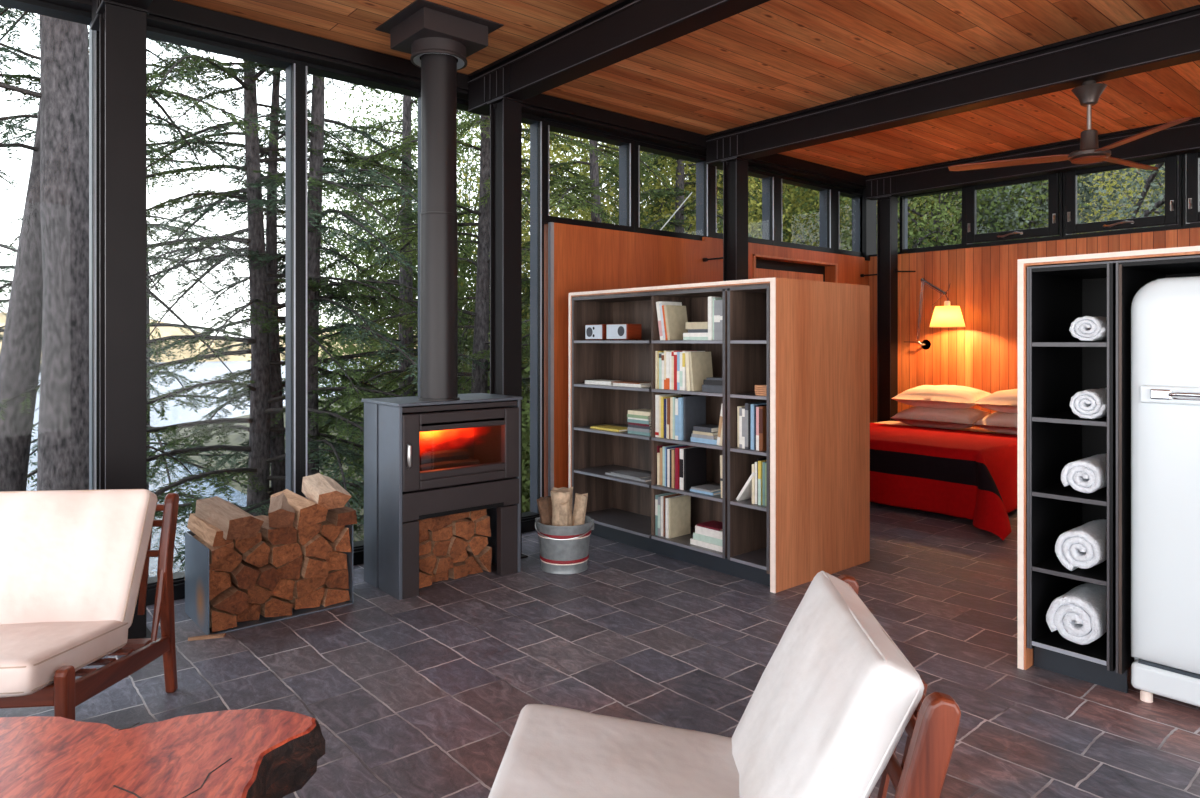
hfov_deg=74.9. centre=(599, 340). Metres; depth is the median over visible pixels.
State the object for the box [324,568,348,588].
log
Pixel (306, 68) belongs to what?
window
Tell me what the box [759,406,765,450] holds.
book
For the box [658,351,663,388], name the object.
book
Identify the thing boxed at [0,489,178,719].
lounge chair
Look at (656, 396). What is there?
book
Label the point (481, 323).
conifer tree
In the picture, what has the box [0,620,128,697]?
seat cushion
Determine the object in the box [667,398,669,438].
book
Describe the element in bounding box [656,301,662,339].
book
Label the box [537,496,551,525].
log
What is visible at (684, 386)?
book
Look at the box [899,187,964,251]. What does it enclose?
window
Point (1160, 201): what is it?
leafy tree
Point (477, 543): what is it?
log
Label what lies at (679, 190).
conifer tree
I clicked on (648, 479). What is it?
book
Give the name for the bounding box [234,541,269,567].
log
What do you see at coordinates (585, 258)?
wall
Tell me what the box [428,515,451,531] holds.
log
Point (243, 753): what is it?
table
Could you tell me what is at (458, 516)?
log
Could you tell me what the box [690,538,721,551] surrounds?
book
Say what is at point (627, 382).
book
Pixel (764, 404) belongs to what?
book
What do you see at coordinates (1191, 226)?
trim
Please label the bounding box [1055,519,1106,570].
rolled towel
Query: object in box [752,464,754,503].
book
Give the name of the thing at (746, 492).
book
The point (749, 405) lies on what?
book
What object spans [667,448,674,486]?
book
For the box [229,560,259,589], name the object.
log
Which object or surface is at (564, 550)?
metal bucket
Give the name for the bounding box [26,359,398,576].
lake
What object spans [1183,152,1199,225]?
window
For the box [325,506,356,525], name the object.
log
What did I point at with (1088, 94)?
ceiling fan
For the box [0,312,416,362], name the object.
shore
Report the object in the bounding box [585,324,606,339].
radio
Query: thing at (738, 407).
book
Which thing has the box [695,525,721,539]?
book
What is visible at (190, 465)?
conifer tree
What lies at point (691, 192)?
limb
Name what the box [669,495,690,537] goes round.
book
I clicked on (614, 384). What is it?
book
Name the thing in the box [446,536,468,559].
log
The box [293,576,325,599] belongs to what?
log
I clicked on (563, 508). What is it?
log
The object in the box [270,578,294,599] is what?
log
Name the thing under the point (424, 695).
floor
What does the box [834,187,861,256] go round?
window
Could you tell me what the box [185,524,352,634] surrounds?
rack
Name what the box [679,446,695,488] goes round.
book
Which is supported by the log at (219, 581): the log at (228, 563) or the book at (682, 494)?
the log at (228, 563)
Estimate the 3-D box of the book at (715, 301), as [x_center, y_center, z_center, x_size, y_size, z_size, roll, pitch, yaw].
[0.795,-0.130,4.953,0.196,0.250,0.023,0,0,-41]
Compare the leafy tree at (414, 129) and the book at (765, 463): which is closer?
the book at (765, 463)
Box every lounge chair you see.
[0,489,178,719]
[488,571,960,797]
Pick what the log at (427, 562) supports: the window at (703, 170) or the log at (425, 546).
the log at (425, 546)
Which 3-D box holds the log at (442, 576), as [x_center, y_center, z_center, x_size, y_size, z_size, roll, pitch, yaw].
[-1.077,1.401,4.832,0.135,0.098,0.344,0,0,-41]
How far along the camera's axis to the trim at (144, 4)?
3.81 m
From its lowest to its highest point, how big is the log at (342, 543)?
0.145 m
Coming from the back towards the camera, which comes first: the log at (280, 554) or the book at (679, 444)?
the book at (679, 444)
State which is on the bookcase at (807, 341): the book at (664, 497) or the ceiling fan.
the book at (664, 497)
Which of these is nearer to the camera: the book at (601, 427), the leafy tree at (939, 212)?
the book at (601, 427)
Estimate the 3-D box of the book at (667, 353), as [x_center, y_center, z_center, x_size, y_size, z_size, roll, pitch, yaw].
[0.524,0.197,5.269,0.196,0.250,0.031,0,0,-41]
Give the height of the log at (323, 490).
0.135 m
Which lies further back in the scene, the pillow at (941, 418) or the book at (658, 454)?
the pillow at (941, 418)
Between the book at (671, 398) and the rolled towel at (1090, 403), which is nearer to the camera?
the rolled towel at (1090, 403)
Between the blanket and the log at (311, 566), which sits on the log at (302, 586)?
the log at (311, 566)
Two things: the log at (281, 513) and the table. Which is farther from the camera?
the log at (281, 513)
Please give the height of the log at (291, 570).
0.139 m
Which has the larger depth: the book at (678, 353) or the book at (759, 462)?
the book at (678, 353)
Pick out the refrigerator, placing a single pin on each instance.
(1165, 312)
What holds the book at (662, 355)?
on the bookcase at (807, 341)
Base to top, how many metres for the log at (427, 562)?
0.127 m
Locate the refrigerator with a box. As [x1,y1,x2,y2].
[1131,276,1199,706]
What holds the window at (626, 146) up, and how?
in the wall at (585, 258)
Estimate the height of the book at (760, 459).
0.272 m
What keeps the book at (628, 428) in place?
on the book at (629, 431)
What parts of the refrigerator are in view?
kick panel, handle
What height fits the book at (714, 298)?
0.268 m
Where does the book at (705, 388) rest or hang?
on the bookcase at (807, 341)
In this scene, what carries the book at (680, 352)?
on the bookcase at (807, 341)
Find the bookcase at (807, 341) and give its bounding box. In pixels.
[569,277,869,592]
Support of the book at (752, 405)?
on the bookcase at (807, 341)
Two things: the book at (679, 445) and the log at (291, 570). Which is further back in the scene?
the book at (679, 445)
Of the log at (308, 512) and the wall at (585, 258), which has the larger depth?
the wall at (585, 258)
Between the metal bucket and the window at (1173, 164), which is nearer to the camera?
the metal bucket
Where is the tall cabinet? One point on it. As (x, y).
(1053, 365)
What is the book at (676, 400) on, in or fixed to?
on the bookcase at (807, 341)
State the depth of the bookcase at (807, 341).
4.95 m
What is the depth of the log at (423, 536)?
4.63 m
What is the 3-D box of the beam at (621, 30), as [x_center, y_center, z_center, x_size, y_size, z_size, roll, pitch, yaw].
[1.653,-1.739,2.593,0.148,0.262,7.770,0,0,-41]
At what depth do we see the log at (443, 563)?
4.65 m
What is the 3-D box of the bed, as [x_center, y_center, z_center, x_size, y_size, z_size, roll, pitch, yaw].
[3.085,1.161,7.385,1.730,0.579,1.734,0,0,-41]
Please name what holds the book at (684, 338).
on the bookcase at (807, 341)
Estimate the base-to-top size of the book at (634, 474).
0.006 m
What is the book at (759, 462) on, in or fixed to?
on the bookcase at (807, 341)
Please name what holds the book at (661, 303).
on the bookcase at (807, 341)
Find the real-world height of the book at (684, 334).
0.026 m
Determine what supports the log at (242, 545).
on the log at (258, 555)
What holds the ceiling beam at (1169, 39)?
attached to the ceiling
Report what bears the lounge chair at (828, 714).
on the floor
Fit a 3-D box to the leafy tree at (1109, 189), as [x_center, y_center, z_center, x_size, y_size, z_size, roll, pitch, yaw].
[11.193,-3.170,15.387,6.560,7.168,5.639,0,0,32]
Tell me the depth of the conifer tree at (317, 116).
8.70 m
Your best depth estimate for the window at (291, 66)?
4.86 m
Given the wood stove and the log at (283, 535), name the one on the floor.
the wood stove
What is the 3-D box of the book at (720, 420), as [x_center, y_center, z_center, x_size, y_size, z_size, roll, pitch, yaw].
[0.822,0.519,4.923,0.198,0.262,0.064,0,0,-41]
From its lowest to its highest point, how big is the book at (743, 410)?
0.240 m
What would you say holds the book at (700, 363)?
on the bookcase at (807, 341)
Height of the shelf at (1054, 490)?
0.018 m
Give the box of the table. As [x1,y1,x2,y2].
[0,709,324,797]
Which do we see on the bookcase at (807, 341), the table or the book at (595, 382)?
the book at (595, 382)
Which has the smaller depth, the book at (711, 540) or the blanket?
the book at (711, 540)
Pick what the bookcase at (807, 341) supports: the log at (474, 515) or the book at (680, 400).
the book at (680, 400)
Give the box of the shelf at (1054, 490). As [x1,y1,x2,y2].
[1032,482,1106,501]
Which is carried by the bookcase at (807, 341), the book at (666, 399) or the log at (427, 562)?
the book at (666, 399)
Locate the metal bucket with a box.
[535,514,593,574]
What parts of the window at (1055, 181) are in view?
handle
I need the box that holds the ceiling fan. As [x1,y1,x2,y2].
[948,80,1192,170]
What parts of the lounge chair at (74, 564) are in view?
rail, leg, rail, rail, rail, rail, rail, leg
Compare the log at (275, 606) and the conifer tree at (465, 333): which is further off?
the conifer tree at (465, 333)
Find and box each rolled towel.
[1046,583,1106,644]
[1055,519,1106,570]
[1061,454,1106,492]
[1069,316,1106,341]
[1070,387,1106,418]
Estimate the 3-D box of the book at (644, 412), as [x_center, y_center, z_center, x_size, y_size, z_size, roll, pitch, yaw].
[0.330,0.501,5.491,0.160,0.028,0.225,0,0,-41]
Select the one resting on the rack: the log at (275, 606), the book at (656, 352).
the log at (275, 606)
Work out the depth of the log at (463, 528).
4.76 m
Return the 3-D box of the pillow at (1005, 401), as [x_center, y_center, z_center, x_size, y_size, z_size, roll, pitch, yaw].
[3.974,0.560,7.230,0.497,0.233,0.820,0,0,-41]
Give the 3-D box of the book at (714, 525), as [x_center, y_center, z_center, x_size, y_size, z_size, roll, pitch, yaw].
[0.744,1.179,4.999,0.160,0.012,0.190,0,0,-41]
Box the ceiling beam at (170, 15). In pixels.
[38,0,866,188]
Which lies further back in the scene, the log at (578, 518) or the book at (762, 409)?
the log at (578, 518)
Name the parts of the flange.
ceiling plate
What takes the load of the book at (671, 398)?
on the bookcase at (807, 341)
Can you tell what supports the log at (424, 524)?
on the log at (423, 536)
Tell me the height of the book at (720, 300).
0.250 m
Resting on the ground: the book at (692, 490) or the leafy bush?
the leafy bush
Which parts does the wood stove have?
panel, panel, handle, post, plate, door, ash drawer, panel, post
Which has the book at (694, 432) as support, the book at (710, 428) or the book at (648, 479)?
the book at (710, 428)
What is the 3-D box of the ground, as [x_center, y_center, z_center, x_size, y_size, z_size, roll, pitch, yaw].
[-3.747,-1.688,21.682,46.500,11.676,56.000,0,0,-41]
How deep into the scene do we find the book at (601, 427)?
5.75 m
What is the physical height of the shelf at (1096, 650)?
0.018 m
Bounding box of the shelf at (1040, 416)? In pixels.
[1035,411,1106,421]
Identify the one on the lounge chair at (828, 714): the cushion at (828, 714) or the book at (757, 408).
the cushion at (828, 714)
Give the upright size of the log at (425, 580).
0.119 m
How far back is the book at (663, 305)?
5.23 m
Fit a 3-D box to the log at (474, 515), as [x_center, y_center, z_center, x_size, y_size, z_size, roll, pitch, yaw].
[-0.867,1.067,5.009,0.120,0.103,0.351,0,0,-41]
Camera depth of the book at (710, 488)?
5.04 m
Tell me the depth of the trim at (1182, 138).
7.56 m
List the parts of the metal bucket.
handle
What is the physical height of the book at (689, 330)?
0.022 m
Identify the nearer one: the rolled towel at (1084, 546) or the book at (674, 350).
the rolled towel at (1084, 546)
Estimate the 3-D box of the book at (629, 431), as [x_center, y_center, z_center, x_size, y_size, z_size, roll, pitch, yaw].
[0.329,0.640,5.490,0.160,0.020,0.225,0,0,-41]
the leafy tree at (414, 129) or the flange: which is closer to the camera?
the flange
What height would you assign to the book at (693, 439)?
0.030 m
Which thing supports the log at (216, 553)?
on the log at (228, 563)
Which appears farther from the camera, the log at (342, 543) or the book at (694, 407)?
the book at (694, 407)
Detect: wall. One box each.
[544,223,868,496]
[869,227,1199,427]
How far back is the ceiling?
5.22 m
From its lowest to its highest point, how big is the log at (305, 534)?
0.122 m
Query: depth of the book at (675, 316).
5.25 m
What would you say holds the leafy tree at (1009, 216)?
on the ground
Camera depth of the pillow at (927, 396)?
7.69 m
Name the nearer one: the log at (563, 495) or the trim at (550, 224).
the log at (563, 495)
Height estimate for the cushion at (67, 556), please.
0.510 m
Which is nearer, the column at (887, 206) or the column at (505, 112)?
the column at (505, 112)
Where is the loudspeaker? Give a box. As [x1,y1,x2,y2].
[606,324,641,339]
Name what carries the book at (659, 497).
on the bookcase at (807, 341)
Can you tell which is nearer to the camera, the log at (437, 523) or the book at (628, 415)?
the log at (437, 523)
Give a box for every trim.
[22,3,861,192]
[90,0,152,30]
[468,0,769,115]
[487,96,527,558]
[548,222,553,495]
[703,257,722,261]
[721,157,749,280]
[860,188,876,260]
[866,117,1199,199]
[869,225,1199,256]
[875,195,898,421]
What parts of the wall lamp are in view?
arm, arm, lamp shade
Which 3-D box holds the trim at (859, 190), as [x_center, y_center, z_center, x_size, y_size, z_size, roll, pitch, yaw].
[-1.419,-1.744,5.334,11.780,0.043,0.130,0,0,-41]
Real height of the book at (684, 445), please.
0.258 m
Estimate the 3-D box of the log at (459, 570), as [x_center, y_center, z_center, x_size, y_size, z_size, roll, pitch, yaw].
[-0.960,1.404,4.886,0.097,0.088,0.363,0,0,-40]
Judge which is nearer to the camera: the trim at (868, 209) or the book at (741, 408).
the book at (741, 408)
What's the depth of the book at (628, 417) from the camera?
5.43 m
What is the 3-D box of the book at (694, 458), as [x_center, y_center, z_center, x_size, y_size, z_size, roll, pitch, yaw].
[0.627,0.837,5.161,0.198,0.268,0.018,0,0,-41]
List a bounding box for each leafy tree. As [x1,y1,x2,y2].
[238,79,617,411]
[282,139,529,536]
[457,117,818,387]
[529,133,898,249]
[717,170,1002,249]
[787,178,1090,251]
[958,173,1118,243]
[1019,164,1164,233]
[1047,163,1199,236]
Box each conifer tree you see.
[0,6,232,490]
[0,7,280,288]
[0,9,172,428]
[0,10,245,491]
[0,37,332,576]
[0,53,489,534]
[147,43,383,492]
[147,61,527,567]
[233,85,529,541]
[270,90,618,507]
[458,131,674,426]
[526,152,760,303]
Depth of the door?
8.26 m
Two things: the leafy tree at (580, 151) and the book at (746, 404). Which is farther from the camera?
the leafy tree at (580, 151)
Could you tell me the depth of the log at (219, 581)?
3.92 m
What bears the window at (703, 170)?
in the wall at (585, 258)
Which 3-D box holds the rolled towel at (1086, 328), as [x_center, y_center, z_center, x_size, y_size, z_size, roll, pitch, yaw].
[2.171,-0.052,3.395,0.346,0.109,0.149,0,0,-41]
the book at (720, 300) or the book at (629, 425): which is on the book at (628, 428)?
the book at (629, 425)
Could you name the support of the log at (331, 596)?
on the rack
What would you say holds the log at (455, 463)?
in the wood stove
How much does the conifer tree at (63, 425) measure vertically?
12.316 m
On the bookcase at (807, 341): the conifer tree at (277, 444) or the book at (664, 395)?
the book at (664, 395)
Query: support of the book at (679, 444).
on the bookcase at (807, 341)
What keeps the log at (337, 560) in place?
on the log at (336, 578)
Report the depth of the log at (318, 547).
4.20 m
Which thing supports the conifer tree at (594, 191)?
on the ground
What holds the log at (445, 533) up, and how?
on the log at (438, 548)
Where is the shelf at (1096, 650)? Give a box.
[1033,630,1106,660]
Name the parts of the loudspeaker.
panel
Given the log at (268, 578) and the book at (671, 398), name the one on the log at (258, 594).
the log at (268, 578)
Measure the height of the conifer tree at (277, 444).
10.306 m
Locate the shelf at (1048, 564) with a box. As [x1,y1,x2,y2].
[1033,555,1106,580]
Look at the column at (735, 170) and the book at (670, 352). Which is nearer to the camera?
the book at (670, 352)
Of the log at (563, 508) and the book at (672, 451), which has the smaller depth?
the log at (563, 508)
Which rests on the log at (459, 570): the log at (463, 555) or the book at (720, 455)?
the log at (463, 555)
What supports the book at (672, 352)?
on the bookcase at (807, 341)
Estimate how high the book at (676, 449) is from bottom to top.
0.268 m
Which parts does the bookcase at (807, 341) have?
panel, shelf, shelf, shelf, shelf, shelf, shelf, shelf, shelf, shelf, shelf, panel, shelf, shelf, shelf, shelf, panel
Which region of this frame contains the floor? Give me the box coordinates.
[0,503,1199,797]
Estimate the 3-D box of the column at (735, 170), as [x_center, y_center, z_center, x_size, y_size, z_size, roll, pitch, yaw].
[1.206,-0.085,6.958,0.220,3.070,0.215,0,0,-41]
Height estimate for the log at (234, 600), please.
0.133 m
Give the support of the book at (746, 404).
on the bookcase at (807, 341)
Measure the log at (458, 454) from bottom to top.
0.078 m
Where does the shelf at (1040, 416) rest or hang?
attached to the tall cabinet
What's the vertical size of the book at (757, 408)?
0.258 m
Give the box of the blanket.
[870,423,1016,539]
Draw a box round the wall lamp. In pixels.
[917,278,965,349]
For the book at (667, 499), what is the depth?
5.21 m
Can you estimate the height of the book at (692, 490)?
0.016 m
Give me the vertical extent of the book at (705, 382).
0.032 m
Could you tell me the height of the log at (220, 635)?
0.013 m
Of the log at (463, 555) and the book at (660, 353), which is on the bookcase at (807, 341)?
the book at (660, 353)
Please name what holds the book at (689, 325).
on the book at (689, 330)
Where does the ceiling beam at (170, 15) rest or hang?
attached to the ceiling
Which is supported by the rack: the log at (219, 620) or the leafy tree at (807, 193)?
the log at (219, 620)
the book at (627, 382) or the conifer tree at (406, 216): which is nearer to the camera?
the book at (627, 382)
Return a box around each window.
[0,0,99,489]
[147,26,299,584]
[300,61,420,548]
[457,98,543,517]
[544,120,633,231]
[634,141,710,240]
[711,165,776,245]
[777,175,833,252]
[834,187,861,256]
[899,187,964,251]
[965,172,1062,245]
[1063,154,1182,236]
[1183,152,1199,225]
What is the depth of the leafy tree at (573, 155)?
12.83 m
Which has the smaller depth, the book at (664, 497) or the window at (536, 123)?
the book at (664, 497)
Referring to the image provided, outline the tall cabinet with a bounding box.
[1017,246,1199,692]
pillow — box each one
[891,385,990,408]
[891,406,990,428]
[972,411,1016,434]
[974,389,1016,413]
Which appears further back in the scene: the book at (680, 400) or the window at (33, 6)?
the book at (680, 400)
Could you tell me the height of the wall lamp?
0.772 m
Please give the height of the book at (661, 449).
0.250 m
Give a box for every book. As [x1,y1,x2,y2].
[585,379,618,385]
[590,425,627,431]
[605,470,650,481]
[611,381,650,383]
[611,470,650,478]
[613,383,650,387]
[627,414,650,418]
[627,419,650,423]
[627,427,650,432]
[628,409,650,415]
[628,417,650,420]
[628,422,650,426]
[628,424,650,429]
[628,430,650,435]
[655,351,657,388]
[655,394,678,436]
[655,492,675,535]
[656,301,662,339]
[657,444,677,452]
[657,453,659,484]
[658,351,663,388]
[658,496,660,535]
[659,301,681,339]
[659,352,663,388]
[659,395,680,437]
[660,448,662,484]
[661,353,663,388]
[661,396,680,437]
[661,493,677,536]
[662,305,667,339]
[663,444,681,485]
[663,494,681,536]
[664,305,687,339]
[664,350,685,388]
[664,399,665,437]
[665,445,683,485]
[665,494,682,536]
[666,352,669,389]
[666,399,666,437]
[666,445,687,485]
[666,495,685,537]
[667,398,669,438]
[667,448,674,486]
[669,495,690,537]
[670,352,671,389]
[670,397,672,438]
[670,449,673,487]
[671,350,693,389]
[671,449,674,487]
[673,397,675,438]
[674,351,681,389]
[675,398,677,439]
[675,446,690,488]
[677,352,679,389]
[678,397,682,439]
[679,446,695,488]
[680,352,681,389]
[680,447,693,489]
[682,351,704,390]
[683,333,707,336]
[683,337,707,339]
[683,396,705,439]
[684,447,705,489]
[685,352,690,390]
[686,322,707,328]
[688,329,707,332]
[689,352,712,390]
[690,488,720,495]
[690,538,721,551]
[691,437,716,444]
[691,484,720,492]
[692,433,717,439]
[693,424,718,432]
[693,431,717,435]
[693,532,721,545]
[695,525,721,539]
[697,520,721,530]
[702,385,721,392]
[703,379,721,385]
[706,377,721,379]
[708,296,721,339]
[713,297,721,339]
[714,300,716,339]
[717,300,719,339]
[717,405,721,445]
[720,300,721,339]
[720,455,721,497]
[736,472,755,500]
[737,406,744,446]
[739,407,744,447]
[742,409,744,448]
[745,401,765,448]
[748,403,759,448]
[751,403,765,449]
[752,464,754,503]
[755,404,765,449]
[755,462,756,503]
[756,407,758,450]
[757,458,765,504]
[758,460,765,504]
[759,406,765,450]
[762,462,765,505]
[765,463,765,505]
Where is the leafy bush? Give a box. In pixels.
[522,367,529,512]
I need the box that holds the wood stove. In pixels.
[361,53,522,599]
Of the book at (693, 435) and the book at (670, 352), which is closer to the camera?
the book at (693, 435)
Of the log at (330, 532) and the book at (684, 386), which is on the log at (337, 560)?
the log at (330, 532)
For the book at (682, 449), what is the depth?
5.11 m
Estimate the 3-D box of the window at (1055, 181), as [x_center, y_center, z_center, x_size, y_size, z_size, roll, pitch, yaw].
[4.172,-1.343,7.917,0.205,0.695,0.935,0,0,-41]
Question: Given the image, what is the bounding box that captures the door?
[753,254,837,282]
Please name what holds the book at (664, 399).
on the bookcase at (807, 341)
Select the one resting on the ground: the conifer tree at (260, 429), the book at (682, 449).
the conifer tree at (260, 429)
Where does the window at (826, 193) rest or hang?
in the wall at (585, 258)
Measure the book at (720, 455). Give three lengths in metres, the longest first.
0.262 x 0.198 x 0.027 m
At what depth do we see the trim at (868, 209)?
9.07 m
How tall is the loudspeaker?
0.118 m
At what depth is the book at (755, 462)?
4.66 m
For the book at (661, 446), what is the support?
on the bookcase at (807, 341)
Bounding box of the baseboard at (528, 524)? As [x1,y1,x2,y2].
[147,515,539,605]
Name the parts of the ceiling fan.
blade, blade, blade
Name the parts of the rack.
plate, plate, plate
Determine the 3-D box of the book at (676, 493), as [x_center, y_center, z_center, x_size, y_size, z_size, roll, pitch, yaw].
[0.488,1.178,5.324,0.198,0.268,0.016,0,0,-41]
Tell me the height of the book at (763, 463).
0.255 m
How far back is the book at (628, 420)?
5.43 m
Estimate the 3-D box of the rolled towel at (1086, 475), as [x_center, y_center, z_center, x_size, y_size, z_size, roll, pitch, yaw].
[2.155,0.573,3.414,0.346,0.138,0.161,0,0,-41]
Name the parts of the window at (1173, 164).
handle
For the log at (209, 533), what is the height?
0.099 m
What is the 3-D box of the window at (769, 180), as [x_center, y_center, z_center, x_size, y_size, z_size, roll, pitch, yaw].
[1.391,-1.335,7.733,1.010,0.740,0.138,0,0,-41]
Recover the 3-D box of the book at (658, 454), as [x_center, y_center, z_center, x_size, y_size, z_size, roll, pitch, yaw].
[0.462,0.864,5.343,0.189,0.215,0.016,0,0,-41]
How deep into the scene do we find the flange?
4.52 m
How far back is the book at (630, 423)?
5.44 m
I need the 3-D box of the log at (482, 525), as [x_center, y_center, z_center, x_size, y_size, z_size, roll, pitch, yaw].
[-0.830,1.156,4.977,0.111,0.131,0.336,0,0,-41]
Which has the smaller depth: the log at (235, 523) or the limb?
the log at (235, 523)
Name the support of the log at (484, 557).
on the floor
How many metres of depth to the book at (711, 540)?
4.96 m
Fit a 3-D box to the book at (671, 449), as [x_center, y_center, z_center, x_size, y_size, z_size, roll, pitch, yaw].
[0.540,0.846,5.253,0.195,0.250,0.012,0,0,-41]
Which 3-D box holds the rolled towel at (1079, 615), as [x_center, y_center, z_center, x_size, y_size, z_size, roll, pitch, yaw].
[2.134,1.187,3.438,0.347,0.199,0.217,0,0,-41]
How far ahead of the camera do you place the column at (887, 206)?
8.71 m
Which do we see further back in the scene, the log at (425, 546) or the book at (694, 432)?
the book at (694, 432)
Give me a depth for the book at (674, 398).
5.17 m
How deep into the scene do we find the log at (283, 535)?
4.09 m
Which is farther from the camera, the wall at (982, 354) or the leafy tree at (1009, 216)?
the leafy tree at (1009, 216)
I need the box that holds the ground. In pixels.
[162,167,1164,541]
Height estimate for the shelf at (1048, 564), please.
0.018 m
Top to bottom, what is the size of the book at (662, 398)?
0.272 m
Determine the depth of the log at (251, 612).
4.02 m
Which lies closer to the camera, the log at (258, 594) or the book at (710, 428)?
the log at (258, 594)
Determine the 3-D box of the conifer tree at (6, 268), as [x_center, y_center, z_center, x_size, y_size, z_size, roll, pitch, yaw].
[-7.581,-2.099,9.628,4.149,12.302,3.928,0,0,24]
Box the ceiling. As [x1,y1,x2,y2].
[175,0,1199,175]
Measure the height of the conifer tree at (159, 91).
12.311 m
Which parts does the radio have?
panel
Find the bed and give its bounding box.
[870,421,1012,519]
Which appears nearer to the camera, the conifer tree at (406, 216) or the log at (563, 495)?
the log at (563, 495)
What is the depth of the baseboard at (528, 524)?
4.43 m
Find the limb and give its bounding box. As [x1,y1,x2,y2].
[660,192,691,229]
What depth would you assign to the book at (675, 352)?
5.15 m
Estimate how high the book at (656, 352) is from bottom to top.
0.255 m
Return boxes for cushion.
[0,490,156,627]
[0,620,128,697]
[489,704,739,797]
[732,572,923,797]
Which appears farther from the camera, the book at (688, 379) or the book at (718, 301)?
the book at (688, 379)
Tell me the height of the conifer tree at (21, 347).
9.314 m
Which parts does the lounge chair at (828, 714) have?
leg, rail, rail, rail, leg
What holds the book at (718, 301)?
on the bookcase at (807, 341)
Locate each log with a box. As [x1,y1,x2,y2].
[184,570,231,601]
[187,513,232,546]
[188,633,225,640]
[193,535,233,563]
[195,496,263,539]
[209,550,241,571]
[209,582,248,614]
[209,604,236,631]
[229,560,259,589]
[233,532,261,553]
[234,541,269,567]
[235,602,260,621]
[240,584,270,603]
[248,563,279,590]
[255,515,296,544]
[260,596,292,616]
[262,539,301,567]
[268,493,294,527]
[270,489,327,529]
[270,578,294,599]
[271,556,302,579]
[284,586,324,609]
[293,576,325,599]
[297,523,321,545]
[299,534,331,559]
[300,554,327,577]
[302,473,351,508]
[318,521,344,542]
[321,585,349,606]
[322,550,347,571]
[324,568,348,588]
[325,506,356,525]
[326,527,350,551]
[417,518,430,532]
[419,530,428,542]
[419,540,430,555]
[419,553,436,575]
[419,570,447,582]
[419,571,432,588]
[420,449,468,464]
[420,459,479,470]
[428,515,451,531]
[428,525,452,541]
[430,540,450,556]
[433,555,452,574]
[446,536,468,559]
[448,562,467,578]
[450,518,474,539]
[451,512,469,520]
[451,548,467,562]
[460,534,487,555]
[462,555,482,574]
[465,509,486,520]
[467,546,491,571]
[473,515,490,536]
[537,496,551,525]
[551,487,572,525]
[559,502,568,525]
[572,493,587,525]
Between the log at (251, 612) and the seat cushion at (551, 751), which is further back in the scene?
the log at (251, 612)
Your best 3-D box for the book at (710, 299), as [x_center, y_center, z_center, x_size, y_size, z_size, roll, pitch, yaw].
[0.766,-0.142,4.992,0.200,0.275,0.030,0,0,-41]
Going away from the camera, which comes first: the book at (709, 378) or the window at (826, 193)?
the book at (709, 378)
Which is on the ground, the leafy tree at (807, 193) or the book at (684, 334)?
the leafy tree at (807, 193)
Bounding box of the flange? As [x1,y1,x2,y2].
[375,0,503,70]
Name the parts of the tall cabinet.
panel, panel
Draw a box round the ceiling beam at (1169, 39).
[706,4,1199,166]
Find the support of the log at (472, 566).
on the floor
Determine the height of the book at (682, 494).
0.262 m
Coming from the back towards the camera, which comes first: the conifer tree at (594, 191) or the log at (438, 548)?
the conifer tree at (594, 191)
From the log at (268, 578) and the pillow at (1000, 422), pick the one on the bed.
the pillow at (1000, 422)
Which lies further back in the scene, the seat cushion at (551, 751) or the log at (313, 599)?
the log at (313, 599)
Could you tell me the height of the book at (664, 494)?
0.270 m

